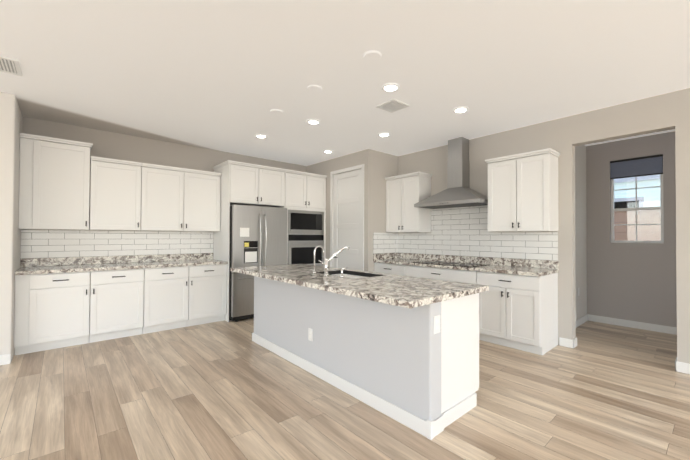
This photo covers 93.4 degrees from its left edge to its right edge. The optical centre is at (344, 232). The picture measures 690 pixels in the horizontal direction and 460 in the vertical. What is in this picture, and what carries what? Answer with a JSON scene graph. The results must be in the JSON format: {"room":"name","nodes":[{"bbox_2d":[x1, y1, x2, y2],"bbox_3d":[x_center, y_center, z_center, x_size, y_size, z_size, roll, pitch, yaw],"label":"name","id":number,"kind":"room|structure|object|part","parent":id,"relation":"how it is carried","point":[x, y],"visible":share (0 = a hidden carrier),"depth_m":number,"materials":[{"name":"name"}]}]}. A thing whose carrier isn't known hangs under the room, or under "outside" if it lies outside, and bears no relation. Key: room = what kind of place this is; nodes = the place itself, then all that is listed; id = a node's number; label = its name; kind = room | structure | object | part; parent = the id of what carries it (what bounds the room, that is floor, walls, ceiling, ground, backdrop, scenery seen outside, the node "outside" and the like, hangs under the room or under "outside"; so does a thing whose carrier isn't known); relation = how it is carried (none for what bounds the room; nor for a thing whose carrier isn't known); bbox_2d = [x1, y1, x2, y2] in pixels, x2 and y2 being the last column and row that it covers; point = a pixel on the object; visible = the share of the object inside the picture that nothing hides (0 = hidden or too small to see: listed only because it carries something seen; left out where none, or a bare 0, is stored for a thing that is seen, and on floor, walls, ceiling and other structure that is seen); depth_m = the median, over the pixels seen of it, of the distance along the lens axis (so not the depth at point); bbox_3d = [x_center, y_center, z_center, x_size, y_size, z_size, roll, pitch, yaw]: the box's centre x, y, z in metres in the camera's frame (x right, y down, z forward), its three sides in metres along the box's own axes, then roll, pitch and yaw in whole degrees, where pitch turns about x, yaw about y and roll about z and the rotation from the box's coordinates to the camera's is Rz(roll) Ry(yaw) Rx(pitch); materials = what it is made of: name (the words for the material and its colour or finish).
{"room":"kitchen","nodes":[
{"label":"kitchen","id":0,"kind":"room"},
{"bbox_2d":[0,92,22,360],"bbox_3d":[-5.424,-0.067,2.159,4.600,2.740,0.944,1,-1,-41],"label":"wall","id":1,"kind":"structure","parent":0,"point":[11,121],"depth_m":3.29,"materials":[{"name":"white paint"}]},
{"bbox_2d":[0,354,10,364],"bbox_3d":[-5.115,1.249,1.780,4.598,0.100,0.012,1,-1,-41],"label":"baseboard","id":2,"kind":"structure","parent":1,"relation":"attached to","point":[5,359],"depth_m":3.26,"materials":[{"name":"white paint"}]},
{"bbox_2d":[20,117,306,258],"bbox_3d":[-2.345,-0.017,5.383,4.280,2.740,0.130,1,-1,-41],"label":"wall","id":3,"kind":"structure","parent":0,"point":[112,145],"depth_m":4.76,"materials":[{"name":"grey paint"}]},
{"bbox_2d":[19,133,97,232],"bbox_3d":[-3.540,-0.571,4.039,0.698,1.063,0.328,1,-1,-41],"label":"upper cabinet","id":4,"kind":"object","parent":3,"relation":"attached to","point":[74,197],"depth_m":3.91,"materials":[{"name":"white paint"}]},
{"bbox_2d":[19,253,213,268],"bbox_3d":[-3.051,0.377,4.662,2.274,0.100,0.020,1,-1,-41],"label":"backsplash","id":5,"kind":"structure","parent":3,"relation":"attached to","point":[145,256],"depth_m":4.48,"materials":[{"name":"stone"}]},
{"bbox_2d":[98,157,149,232],"bbox_3d":[-3.091,-0.485,4.430,0.613,0.903,0.328,1,-1,-41],"label":"upper cabinet","id":6,"kind":"object","parent":3,"relation":"attached to","point":[122,185],"depth_m":4.34,"materials":[{"name":"white paint"}]},
{"bbox_2d":[146,165,220,232],"bbox_3d":[-2.522,-0.477,4.926,1.145,0.903,0.328,1,-1,-41],"label":"upper cabinet","id":7,"kind":"object","parent":3,"relation":"attached to","point":[177,200],"depth_m":4.82,"materials":[{"name":"white paint"}]},
{"bbox_2d":[307,149,373,271],"bbox_3d":[-0.155,-0.001,6.029,0.130,2.740,1.774,1,-1,-41],"label":"wall","id":8,"kind":"structure","parent":0,"point":[368,158],"depth_m":5.40,"materials":[{"name":"grey paint"}]},
{"bbox_2d":[333,169,360,270],"bbox_3d":[0.030,0.141,5.722,0.091,2.428,0.760,1,-1,-41],"label":"pantry door","id":9,"kind":"structure","parent":8,"relation":"in","point":[347,209],"depth_m":5.74,"materials":[{"name":"white paint"}]},
{"bbox_2d":[330,164,363,270],"bbox_3d":[0.069,0.115,5.756,0.144,2.505,0.890,1,-1,-41],"label":"door frame","id":10,"kind":"structure","parent":8,"relation":"attached to","point":[361,166],"depth_m":5.74,"materials":[{"name":"white paint"}]},
{"bbox_2d":[0,318,689,459],"bbox_3d":[1.976,1.384,2.321,16.000,0.100,13.000,1,-1,-41],"label":"floor","id":11,"kind":"structure","parent":0,"point":[225,390],"depth_m":2.49,"materials":[{"name":"brown wood"}]},
{"bbox_2d":[14,269,149,354],"bbox_3d":[-3.245,0.898,4.098,1.251,0.873,0.608,1,-1,-41],"label":"base cabinet","id":12,"kind":"object","parent":11,"relation":"on","point":[53,310],"depth_m":3.82,"materials":[{"name":"white paint"}]},
{"bbox_2d":[15,261,225,276],"bbox_3d":[-2.848,0.445,4.428,2.274,0.040,0.638,1,-1,-41],"label":"countertop","id":13,"kind":"structure","parent":12,"relation":"on","point":[25,269],"depth_m":4.08,"materials":[{"name":"stone"}]},
{"bbox_2d":[150,265,226,332],"bbox_3d":[-2.434,0.909,4.805,1.149,0.873,0.608,1,-1,-41],"label":"base cabinet","id":14,"kind":"object","parent":11,"relation":"on","point":[187,295],"depth_m":4.59,"materials":[{"name":"white paint"}]},
{"bbox_2d":[229,204,286,321],"bbox_3d":[-1.542,0.469,5.417,0.921,1.775,0.808,1,-1,-41],"label":"refrigerator","id":15,"kind":"object","parent":11,"relation":"on","point":[258,235],"visible":0.67,"depth_m":5.04,"materials":[{"name":"silver metal"}]},
{"bbox_2d":[213,160,326,321],"bbox_3d":[-1.275,0.137,5.772,1.888,2.450,0.684,1,-1,-41],"label":"cabinet tower","id":16,"kind":"object","parent":11,"relation":"on","point":[243,183],"visible":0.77,"depth_m":5.33,"materials":[{"name":"white paint"}]},
{"bbox_2d":[287,210,323,265],"bbox_3d":[-0.674,0.122,5.848,0.779,1.037,0.100,1,-1,-41],"label":"wall oven","id":17,"kind":"object","parent":16,"relation":"in","point":[305,234],"visible":0.83,"depth_m":5.84,"materials":[{"name":"metal"}]},
{"bbox_2d":[288,210,323,233],"bbox_3d":[-0.695,-0.188,5.877,0.779,0.417,0.035,1,-1,-41],"label":"microwave","id":18,"kind":"object","parent":17,"relation":"in","point":[299,221],"depth_m":5.85,"materials":[{"name":"metal"}]},
{"bbox_2d":[252,278,478,439],"bbox_3d":[-0.038,0.900,3.293,0.708,0.874,2.602,1,-1,-41],"label":"kitchen island","id":19,"kind":"object","parent":11,"relation":"on","point":[377,343],"depth_m":2.47,"materials":[{"name":"grey paint"}]},
{"bbox_2d":[308,328,312,341],"bbox_3d":[-0.332,0.974,3.111,0.007,0.116,0.070,1,-1,-41],"label":"outlet","id":20,"kind":"object","parent":19,"relation":"attached to","point":[310,334],"visible":1,"depth_m":3.10,"materials":[{"name":"white plastic"}]},
{"bbox_2d":[231,266,454,309],"bbox_3d":[-0.319,0.439,3.090,0.490,0.040,2.696,1,-1,-41],"label":"island countertop","id":21,"kind":"structure","parent":19,"relation":"on","point":[408,297],"depth_m":2.51,"materials":[{"name":"stone"}]},
{"bbox_2d":[311,258,330,273],"bbox_3d":[-0.257,0.339,3.295,0.079,0.165,0.247,1,-1,-41],"label":"faucet","id":22,"kind":"object","parent":21,"relation":"on","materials":[{"name":"silver metal"}]},
{"bbox_2d":[339,267,346,277],"bbox_3d":[-0.009,0.374,3.066,0.091,0.092,0.040,1,-1,-41],"label":"soap dispenser","id":23,"kind":"object","parent":21,"relation":"on","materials":[{"name":"silver metal"}]},
{"bbox_3d":[-0.068,1.281,3.263,0.631,0.112,2.602,1,-1,-41],"label":"skirting","id":24,"kind":"part","parent":19,"relation":"part of","materials":[{"name":"white paint"}]},
{"bbox_2d":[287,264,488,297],"bbox_3d":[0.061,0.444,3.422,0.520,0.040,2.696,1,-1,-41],"label":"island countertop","id":25,"kind":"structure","parent":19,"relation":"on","point":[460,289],"depth_m":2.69,"materials":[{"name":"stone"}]},
{"bbox_2d":[319,270,374,277],"bbox_3d":[0.038,0.558,3.371,0.416,0.265,0.677,1,-1,-41],"label":"sink","id":26,"kind":"object","parent":25,"relation":"in","point":[350,273],"depth_m":3.56,"materials":[{"name":"metal"}]},
{"bbox_2d":[434,315,439,333],"bbox_3d":[0.610,0.607,2.151,0.070,0.116,0.007,1,-1,-41],"label":"outlet","id":27,"kind":"object","parent":19,"relation":"attached to","point":[436,324],"visible":1,"depth_m":2.15,"materials":[{"name":"white plastic"}]},
{"bbox_2d":[374,264,400,274],"bbox_3d":[0.942,0.929,5.338,0.608,0.874,0.688,1,-1,-41],"label":"base cabinet","id":28,"kind":"object","parent":11,"relation":"on","point":[395,269],"depth_m":5.17,"materials":[{"name":"white paint"}]},
{"bbox_2d":[401,264,468,282],"bbox_3d":[1.499,0.924,4.699,0.608,0.874,1.259,1,-1,-41],"label":"base cabinet","id":29,"kind":"object","parent":11,"relation":"on","point":[447,274],"depth_m":4.50,"materials":[{"name":"white paint"}]},
{"bbox_2d":[469,272,558,354],"bbox_3d":[2.088,0.918,4.023,0.608,0.874,0.780,1,-1,-41],"label":"base cabinet","id":30,"kind":"object","parent":11,"relation":"on","point":[516,312],"depth_m":3.76,"materials":[{"name":"white paint"}]},
{"bbox_2d":[373,260,558,275],"bbox_3d":[1.525,0.464,4.654,0.638,0.040,2.491,1,-1,-41],"label":"countertop","id":31,"kind":"structure","parent":30,"relation":"on","point":[508,269],"depth_m":4.05,"materials":[{"name":"stone"}]},
{"bbox_2d":[413,260,480,267],"bbox_3d":[1.506,0.440,4.651,0.525,0.008,0.911,1,-1,-41],"label":"cooktop","id":32,"kind":"object","parent":31,"relation":"in","point":[458,262],"depth_m":4.77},
{"bbox_2d":[0,0,689,165],"bbox_3d":[0.254,-1.473,0.843,11.400,0.115,13.000,1,-1,-41],"label":"ceiling","id":33,"kind":"structure","parent":0,"point":[224,75],"depth_m":2.75,"materials":[{"name":"paint"}]},
{"bbox_2d":[0,56,21,75],"bbox_3d":[-2.983,-1.415,2.637,0.500,0.010,0.340,1,-1,-41],"label":"ceiling vent","id":34,"kind":"object","parent":33,"relation":"in","point":[9,65],"visible":0.98,"depth_m":2.76,"materials":[{"name":"white metal"}]},
{"bbox_2d":[255,134,266,137],"bbox_3d":[-1.200,-1.382,4.655,0.170,0.014,0.170,1,-1,-41],"label":"recessed light","id":35,"kind":"object","parent":33,"relation":"in","point":[261,135],"visible":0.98,"depth_m":4.63,"materials":[{"name":"paint"}]},
{"bbox_2d":[306,119,319,123],"bbox_3d":[-0.397,-1.386,4.069,0.170,0.014,0.170,1,-1,-41],"label":"recessed light","id":36,"kind":"object","parent":33,"relation":"in","point":[312,121],"visible":0.98,"depth_m":4.04,"materials":[{"name":"paint"}]},
{"bbox_2d":[378,132,389,136],"bbox_3d":[0.551,-1.377,4.564,0.170,0.014,0.170,1,-1,-41],"label":"recessed light","id":37,"kind":"object","parent":33,"relation":"in","point":[383,134],"visible":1,"depth_m":4.53,"materials":[{"name":"paint"}]},
{"bbox_2d":[382,83,399,91],"bbox_3d":[0.439,-1.394,3.126,0.170,0.014,0.170,1,-1,-41],"label":"recessed light","id":38,"kind":"object","parent":33,"relation":"in","point":[389,87],"visible":1,"depth_m":3.11,"materials":[{"name":"paint"}]},
{"bbox_2d":[376,99,409,112],"bbox_3d":[0.526,-1.390,3.574,0.260,0.010,0.260,1,-1,-41],"label":"ceiling vent","id":39,"kind":"object","parent":33,"relation":"in","point":[392,105],"visible":0.98,"depth_m":3.57,"materials":[{"name":"white metal"}]},
{"bbox_2d":[453,107,468,112],"bbox_3d":[1.305,-1.384,3.669,0.170,0.014,0.170,1,-1,-41],"label":"recessed light","id":40,"kind":"object","parent":33,"relation":"in","point":[460,109],"visible":0.98,"depth_m":3.65,"materials":[{"name":"paint"}]},
{"bbox_2d":[374,150,397,262],"bbox_3d":[0.718,-0.001,5.700,0.754,2.740,0.130,1,-1,-41],"label":"wall","id":41,"kind":"structure","parent":0,"point":[385,164],"depth_m":5.54,"materials":[{"name":"grey paint"}]},
{"bbox_2d":[373,252,396,259],"bbox_3d":[0.704,0.402,5.582,0.615,0.099,0.020,1,-1,-41],"label":"backsplash","id":42,"kind":"structure","parent":41,"relation":"attached to","point":[384,255],"depth_m":5.53,"materials":[{"name":"stone"}]},
{"bbox_2d":[398,88,689,363],"bbox_3d":[4.216,-0.029,2.163,0.130,2.740,9.800,1,-1,-41],"label":"wall","id":43,"kind":"structure","parent":0,"point":[555,134],"depth_m":3.84,"materials":[{"name":"grey paint"}]},
{"bbox_2d":[385,172,432,231],"bbox_3d":[1.053,-0.464,5.447,0.328,0.917,0.688,1,-1,-41],"label":"upper cabinet","id":44,"kind":"object","parent":43,"relation":"attached to","point":[402,192],"depth_m":5.27,"materials":[{"name":"white paint"}]},
{"bbox_2d":[414,137,487,208],"bbox_3d":[1.570,-0.882,4.719,0.488,0.991,1.030,1,-1,-41],"label":"range hood","id":45,"kind":"object","parent":43,"relation":"attached to","point":[458,192],"visible":0.96,"depth_m":4.71,"materials":[{"name":"metal"}]},
{"bbox_2d":[397,252,558,267],"bbox_3d":[1.758,0.398,4.858,0.020,0.099,2.491,1,-1,-41],"label":"backsplash","id":46,"kind":"structure","parent":43,"relation":"attached to","point":[400,255],"depth_m":4.60,"materials":[{"name":"stone"}]},
{"bbox_2d":[485,148,559,231],"bbox_3d":[2.227,-0.475,4.100,0.328,0.917,0.717,1,-1,-41],"label":"upper cabinet","id":47,"kind":"object","parent":43,"relation":"attached to","point":[516,218],"depth_m":3.94,"materials":[{"name":"white paint"}]},
{"bbox_2d":[559,337,572,347],"bbox_3d":[2.626,1.305,3.854,0.012,0.100,0.144,1,-1,-41],"label":"baseboard","id":48,"kind":"structure","parent":43,"relation":"attached to","point":[565,342],"depth_m":3.85,"materials":[{"name":"white paint"}]},
{"bbox_2d":[573,337,576,348],"bbox_3d":[2.724,1.305,3.852,0.158,0.100,0.012,1,-1,-41],"label":"baseboard","id":49,"kind":"structure","parent":43,"relation":"attached to","point":[574,342],"depth_m":3.83,"materials":[{"name":"white paint"}]},
{"bbox_2d":[676,361,689,373],"bbox_3d":[5.298,1.280,0.789,0.012,0.100,6.324,1,-1,-41],"label":"baseboard","id":50,"kind":"structure","parent":43,"relation":"attached to","point":[682,367],"depth_m":3.13,"materials":[{"name":"white paint"}]},
{"bbox_2d":[575,145,586,319],"bbox_3d":[3.170,-0.004,4.653,1.566,2.740,0.130,1,-1,-41],"label":"wall","id":51,"kind":"structure","parent":0,"point":[580,234],"depth_m":4.91,"materials":[{"name":"white paint"}]},
{"bbox_2d":[576,314,587,327],"bbox_3d":[3.212,1.316,4.583,1.562,0.100,0.012,1,-1,-41],"label":"baseboard","id":52,"kind":"structure","parent":51,"relation":"attached to","point":[581,320],"depth_m":4.86,"materials":[{"name":"white paint"}]},
{"bbox_2d":[586,131,676,326],"bbox_3d":[6.240,-0.018,2.422,0.130,2.740,7.530,1,-1,-41],"label":"wall","id":53,"kind":"structure","parent":0,"point":[637,282],"depth_m":4.73,"materials":[{"name":"grey paint"}]},
{"bbox_2d":[588,314,676,334],"bbox_3d":[6.228,1.301,2.303,0.012,0.100,7.384,1,-1,-41],"label":"baseboard","id":54,"kind":"structure","parent":53,"relation":"attached to","point":[639,325],"depth_m":4.67,"materials":[{"name":"white paint"}]},
{"bbox_2d":[610,154,662,178],"bbox_3d":[4.212,-0.947,4.714,0.048,0.267,0.570,1,-1,-41],"label":"window shade","id":55,"kind":"object","parent":53,"relation":"attached to","point":[640,166],"visible":0.98,"depth_m":4.69,"materials":[{"name":"black fabric"}]},
{"bbox_2d":[611,174,663,242],"bbox_3d":[4.250,-0.466,4.743,0.050,1.231,0.576,1,-1,-41],"label":"window","id":56,"kind":"structure","parent":53,"relation":"in","point":[660,208],"depth_m":4.73,"materials":[{"name":"clear glass"}]},
{"bbox_2d":[614,174,659,208],"bbox_3d":[6.647,-1.270,6.747,0.800,5.350,11.500,1,-1,-41],"label":"sky","id":57,"kind":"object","parent":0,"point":[628,202],"depth_m":7.19,"materials":[{"name":"white"}]},
{"bbox_2d":[614,210,663,243],"bbox_3d":[5.811,0.418,6.004,0.360,1.950,11.500,1,-1,-41],"label":"fence","id":58,"kind":"object","parent":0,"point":[645,237],"depth_m":6.16,"materials":[{"name":"beige"}]}
]}

